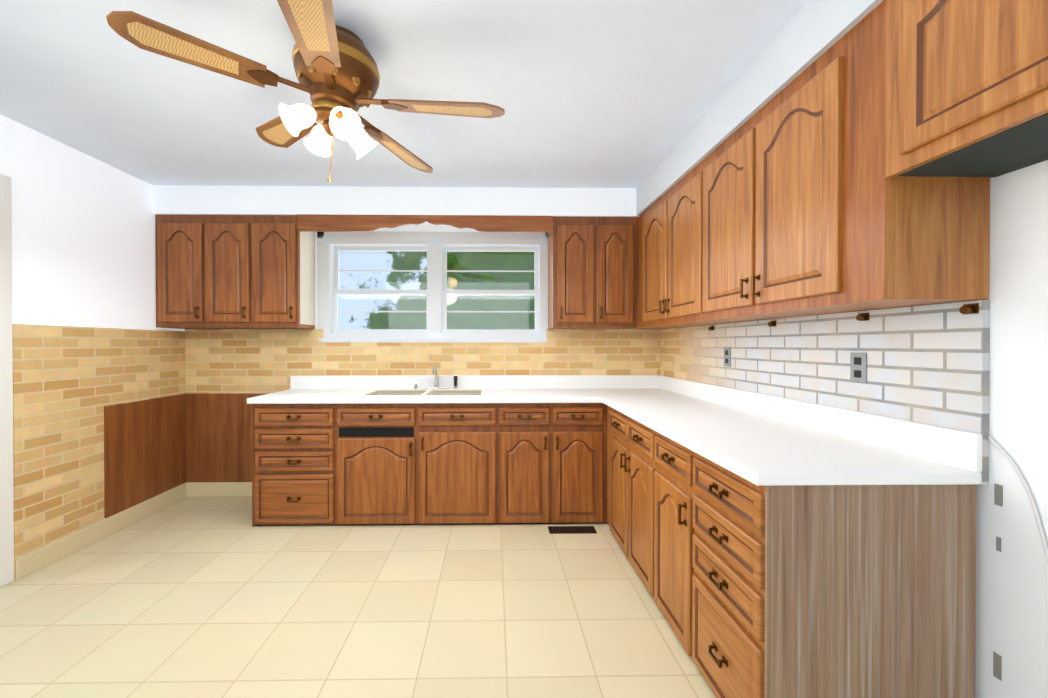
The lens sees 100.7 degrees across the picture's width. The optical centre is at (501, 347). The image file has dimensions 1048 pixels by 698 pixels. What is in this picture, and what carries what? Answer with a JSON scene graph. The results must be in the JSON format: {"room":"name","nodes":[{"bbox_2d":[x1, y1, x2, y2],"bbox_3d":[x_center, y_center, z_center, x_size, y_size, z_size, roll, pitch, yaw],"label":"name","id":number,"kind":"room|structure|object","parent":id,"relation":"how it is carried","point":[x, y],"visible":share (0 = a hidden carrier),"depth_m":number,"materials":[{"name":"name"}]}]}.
{"room":"kitchen","nodes":[
{"label":"kitchen","id":0,"kind":"room"},
{"bbox_2d":[0,114,183,330],"bbox_3d":[-2.654,0.024,0.816,0.090,2.480,5.650,0,0,-1],"label":"wall","id":1,"kind":"structure","parent":0,"point":[83,239],"depth_m":2.69,"materials":[{"name":"paint"}]},
{"bbox_2d":[0,173,13,586],"bbox_3d":[-2.616,0.175,1.757,0.018,2.165,1.140,0,0,-1],"label":"door frame","id":2,"kind":"structure","parent":1,"relation":"attached to","point":[6,483],"depth_m":2.29,"materials":[{"name":"white wood"}]},
{"bbox_2d":[12,324,187,579],"bbox_3d":[-2.634,0.560,2.962,0.021,1.380,1.265,0,0,-1],"label":"brick wall","id":3,"kind":"structure","parent":1,"relation":"attached to","point":[64,377],"depth_m":2.63,"materials":[{"name":"beige brick"}]},
{"bbox_2d":[104,393,269,517],"bbox_3d":[-2.187,0.758,3.253,0.883,0.740,0.758,0,0,-1],"label":"wood wall panel","id":4,"kind":"object","parent":3,"relation":"attached to","point":[154,447],"visible":0.81,"depth_m":3.46,"materials":[{"name":"brown wood"}]},
{"bbox_2d":[16,483,187,579],"bbox_3d":[-2.616,1.190,2.981,0.016,0.120,1.293,0,0,-1],"label":"baseboard","id":5,"kind":"structure","parent":1,"relation":"attached to","point":[31,562],"depth_m":2.76,"materials":[{"name":"beige"}]},
{"bbox_2d":[155,215,214,328],"bbox_3d":[-2.450,-0.586,3.474,0.343,0.865,0.328,0,0,-1],"label":"upper cabinet","id":6,"kind":"object","parent":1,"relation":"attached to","point":[178,238],"depth_m":3.31,"materials":[{"name":"brown wood"}]},
{"bbox_2d":[0,497,716,697],"bbox_3d":[-0.592,1.313,0.859,4.035,0.100,5.650,0,0,-1],"label":"floor","id":7,"kind":"structure","parent":0,"point":[203,597],"depth_m":2.02,"materials":[{"name":"tile"}]},
{"bbox_2d":[252,405,334,526],"bbox_3d":[-1.435,0.816,3.324,0.553,0.862,0.636,0,0,-1],"label":"base cabinet","id":8,"kind":"object","parent":7,"relation":"on","point":[293,446],"depth_m":3.01,"materials":[{"name":"brown wood"}]},
{"bbox_2d":[335,393,498,524],"bbox_3d":[-0.594,0.816,3.338,1.130,0.862,0.636,0,0,-1],"label":"base cabinet","id":9,"kind":"object","parent":7,"relation":"on","point":[395,464],"depth_m":3.02,"materials":[{"name":"brown wood"}]},
{"bbox_2d":[247,389,690,404],"bbox_3d":[-0.196,0.364,3.330,3.111,0.042,0.662,0,0,-1],"label":"countertop","id":10,"kind":"structure","parent":9,"relation":"on","point":[290,396],"depth_m":3.08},
{"bbox_2d":[499,405,606,523],"bbox_3d":[0.339,0.816,3.354,0.737,0.862,0.636,0,0,-1],"label":"base cabinet","id":11,"kind":"object","parent":7,"relation":"on","point":[553,458],"depth_m":3.04,"materials":[{"name":"brown wood"}]},
{"bbox_2d":[548,526,596,533],"bbox_3d":[0.485,1.247,2.967,0.320,0.006,0.110,0,0,-1],"label":"floor vent","id":12,"kind":"object","parent":7,"relation":"in","point":[569,529],"visible":1,"depth_m":2.96,"materials":[{"name":"brown metal"}]},
{"bbox_2d":[607,409,646,587],"bbox_3d":[1.054,0.821,2.530,0.635,0.862,0.797,0,0,-1],"label":"base cabinet","id":13,"kind":"object","parent":7,"relation":"on","point":[626,439],"depth_m":2.51,"materials":[{"name":"brown wood"}]},
{"bbox_2d":[647,429,686,645],"bbox_3d":[1.065,0.825,1.929,0.635,0.862,0.405,0,0,-1],"label":"base cabinet","id":14,"kind":"object","parent":7,"relation":"on","point":[666,461],"depth_m":1.96,"materials":[{"name":"brown wood"}]},
{"bbox_2d":[683,449,976,697],"bbox_3d":[1.072,0.828,1.505,0.635,0.862,0.443,0,0,-1],"label":"base cabinet","id":15,"kind":"object","parent":7,"relation":"on","point":[775,547],"depth_m":1.27,"materials":[{"name":"brown wood"}]},
{"bbox_2d":[603,397,981,488],"bbox_3d":[1.049,0.374,2.140,0.661,0.038,1.780,0,0,-1],"label":"countertop","id":16,"kind":"structure","parent":15,"relation":"on","point":[765,452],"depth_m":1.51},
{"bbox_2d":[184,227,545,342],"bbox_3d":[-0.641,0.005,3.750,4.335,2.480,0.150,0,0,-1],"label":"wall","id":17,"kind":"structure","parent":0,"point":[425,229],"depth_m":3.67,"materials":[{"name":"paint"}]},
{"bbox_2d":[188,482,251,496],"bbox_3d":[-2.178,1.186,3.624,0.853,0.120,0.020,0,0,-1],"label":"baseboard","id":18,"kind":"structure","parent":17,"relation":"attached to","point":[195,489],"depth_m":3.62,"materials":[{"name":"beige"}]},
{"bbox_2d":[203,215,262,328],"bbox_3d":[-2.101,-0.586,3.480,0.355,0.865,0.328,0,0,-1],"label":"upper cabinet","id":19,"kind":"object","parent":17,"relation":"attached to","point":[226,238],"depth_m":3.32,"materials":[{"name":"brown wood"}]},
{"bbox_2d":[251,214,306,328],"bbox_3d":[-1.743,-0.586,3.486,0.362,0.865,0.328,0,0,-1],"label":"upper cabinet","id":20,"kind":"object","parent":17,"relation":"attached to","point":[274,238],"depth_m":3.32,"materials":[{"name":"brown wood"}]},
{"bbox_2d":[184,329,659,393],"bbox_3d":[-0.640,0.546,3.667,4.034,1.398,0.021,0,0,-1],"label":"brick wall","id":21,"kind":"structure","parent":17,"relation":"attached to","point":[219,361],"depth_m":3.65,"materials":[{"name":"beige brick"}]},
{"bbox_2d":[299,215,558,328],"bbox_3d":[-0.575,-0.586,3.506,2.015,0.865,0.328,0,0,-1],"label":"window valance","id":22,"kind":"object","parent":17,"relation":"attached to","point":[308,224],"depth_m":3.35,"materials":[{"name":"brown wood"}]},
{"bbox_2d":[317,231,547,341],"bbox_3d":[-0.574,-0.510,3.715,1.938,0.930,0.155,0,0,-1],"label":"window unit","id":23,"kind":"structure","parent":17,"relation":"in","point":[437,246],"depth_m":3.67,"materials":[{"name":"white plastic"}]},
{"bbox_2d":[559,217,598,328],"bbox_3d":[0.581,-0.586,3.525,0.297,0.865,0.328,0,0,-1],"label":"upper cabinet","id":24,"kind":"object","parent":17,"relation":"attached to","point":[578,236],"depth_m":3.36,"materials":[{"name":"brown wood"}]},
{"bbox_2d":[595,217,634,328],"bbox_3d":[0.878,-0.586,3.530,0.297,0.865,0.328,0,0,-1],"label":"upper cabinet","id":25,"kind":"object","parent":17,"relation":"attached to","point":[616,234],"depth_m":3.37,"materials":[{"name":"brown wood"}]},
{"bbox_2d":[0,0,807,187],"bbox_3d":[-2.118,-1.267,0.891,7.385,0.100,5.800,0,0,-1],"label":"ceiling","id":26,"kind":"structure","parent":0,"point":[605,93],"depth_m":2.03,"materials":[{"name":"paint"}]},
{"bbox_2d":[106,0,504,181],"bbox_3d":[-0.620,-0.936,1.698,1.268,0.563,1.296,0,0,-1],"label":"ceiling fan","id":27,"kind":"object","parent":26,"relation":"hanging from","point":[336,72],"visible":1,"depth_m":1.61,"materials":[{"name":"brown wood"}]},
{"bbox_2d":[152,185,638,226],"bbox_3d":[-0.637,-1.126,3.501,4.034,0.214,0.334,0,0,-1],"label":"soffit","id":28,"kind":"structure","parent":26,"relation":"attached to","point":[166,199],"depth_m":3.33,"materials":[{"name":"paint"}]},
{"bbox_2d":[636,0,883,215],"bbox_3d":[1.242,-1.115,1.784,0.334,0.214,3.150,0,0,-1],"label":"soffit","id":29,"kind":"structure","parent":26,"relation":"attached to","point":[807,35],"depth_m":1.79,"materials":[{"name":"paint"}]},
{"bbox_2d":[856,160,1047,697],"bbox_3d":[1.500,0.023,0.886,0.150,2.480,5.650,0,0,-1],"label":"wall","id":30,"kind":"structure","parent":0,"point":[1012,603],"depth_m":1.20,"materials":[{"name":"paint"}]},
{"bbox_2d":[639,164,713,327],"bbox_3d":[1.226,-0.581,2.784,0.326,0.865,0.918,0,0,-1],"label":"upper cabinet","id":31,"kind":"object","parent":30,"relation":"attached to","point":[669,228],"depth_m":2.73,"materials":[{"name":"brown wood"}]},
{"bbox_2d":[695,47,888,323],"bbox_3d":[1.242,-0.576,1.867,0.326,0.865,0.917,0,0,-1],"label":"upper cabinet","id":32,"kind":"object","parent":30,"relation":"attached to","point":[763,190],"depth_m":1.75,"materials":[{"name":"brown wood"}]},
{"bbox_2d":[660,300,989,484],"bbox_3d":[1.387,0.124,2.460,0.021,0.538,2.400,0,0,-1],"label":"brick wall","id":33,"kind":"structure","parent":30,"relation":"attached to","point":[928,364],"depth_m":1.64,"materials":[{"name":"white brick"}]},
{"bbox_2d":[724,347,730,366],"bbox_3d":[1.370,0.058,2.629,0.008,0.116,0.072,0,0,-1],"label":"electrical outlet plate","id":34,"kind":"object","parent":33,"relation":"attached to","point":[727,350],"depth_m":2.62,"materials":[{"name":"grey plastic"}]},
{"bbox_2d":[768,320,775,326],"bbox_3d":[1.369,-0.120,2.198,0.024,0.030,0.040,0,0,-1],"label":"clip","id":35,"kind":"object","parent":33,"relation":"attached to","point":[772,323],"depth_m":2.19,"materials":[{"name":"brown wood"}]},
{"bbox_2d":[850,352,866,382],"bbox_3d":[1.386,0.078,1.683,0.008,0.116,0.072,0,0,-1],"label":"electrical outlet plate","id":36,"kind":"object","parent":33,"relation":"attached to","point":[858,367],"depth_m":1.68,"materials":[{"name":"grey plastic"}]},
{"bbox_2d":[856,313,868,320],"bbox_3d":[1.378,-0.117,1.658,0.024,0.030,0.040,0,0,-1],"label":"clip","id":37,"kind":"object","parent":33,"relation":"attached to","point":[862,316],"depth_m":1.65,"materials":[{"name":"brown wood"}]},
{"bbox_2d":[959,303,978,313],"bbox_3d":[1.384,-0.114,1.288,0.024,0.030,0.040,0,0,-1],"label":"clip","id":38,"kind":"object","parent":33,"relation":"attached to","point":[969,308],"depth_m":1.28,"materials":[{"name":"brown wood"}]},
{"bbox_2d":[827,0,932,307],"bbox_3d":[1.252,-0.572,1.301,0.326,0.865,0.215,0,0,-1],"label":"upper cabinet","id":39,"kind":"object","parent":30,"relation":"attached to","point":[867,158],"depth_m":1.35,"materials":[{"name":"brown wood"}]},
{"bbox_2d":[887,0,1047,303],"bbox_3d":[1.261,-0.568,0.731,0.326,0.865,0.925,0,0,-1],"label":"upper cabinet","id":40,"kind":"object","parent":30,"relation":"attached to","point":[967,80],"depth_m":1.13,"materials":[{"name":"brown wood"}]},
{"bbox_2d":[993,484,1002,680],"bbox_3d":[1.419,0.789,1.230,0.001,0.795,0.040,0,0,-1],"label":"wall outlets","id":41,"kind":"object","parent":30,"relation":"attached to","point":[997,658],"visible":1,"depth_m":1.24,"materials":[{"name":"grey plastic"}]},
{"bbox_2d":[988,437,1047,560],"bbox_3d":[1.415,0.736,1.121,0.008,0.953,0.282,0,0,-1],"label":"cord","id":42,"kind":"object","parent":30,"relation":"attached to","point":[1029,494],"visible":1,"depth_m":1.16,"materials":[{"name":"white plastic"}]},
{"label":"outside","id":43,"kind":"structure","parent":0,"visible":0},
{"bbox_2d":[338,251,534,328],"bbox_3d":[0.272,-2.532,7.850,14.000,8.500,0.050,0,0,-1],"label":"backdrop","id":44,"kind":"structure","parent":43,"point":[485,302],"depth_m":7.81,"materials":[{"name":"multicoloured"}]}
]}

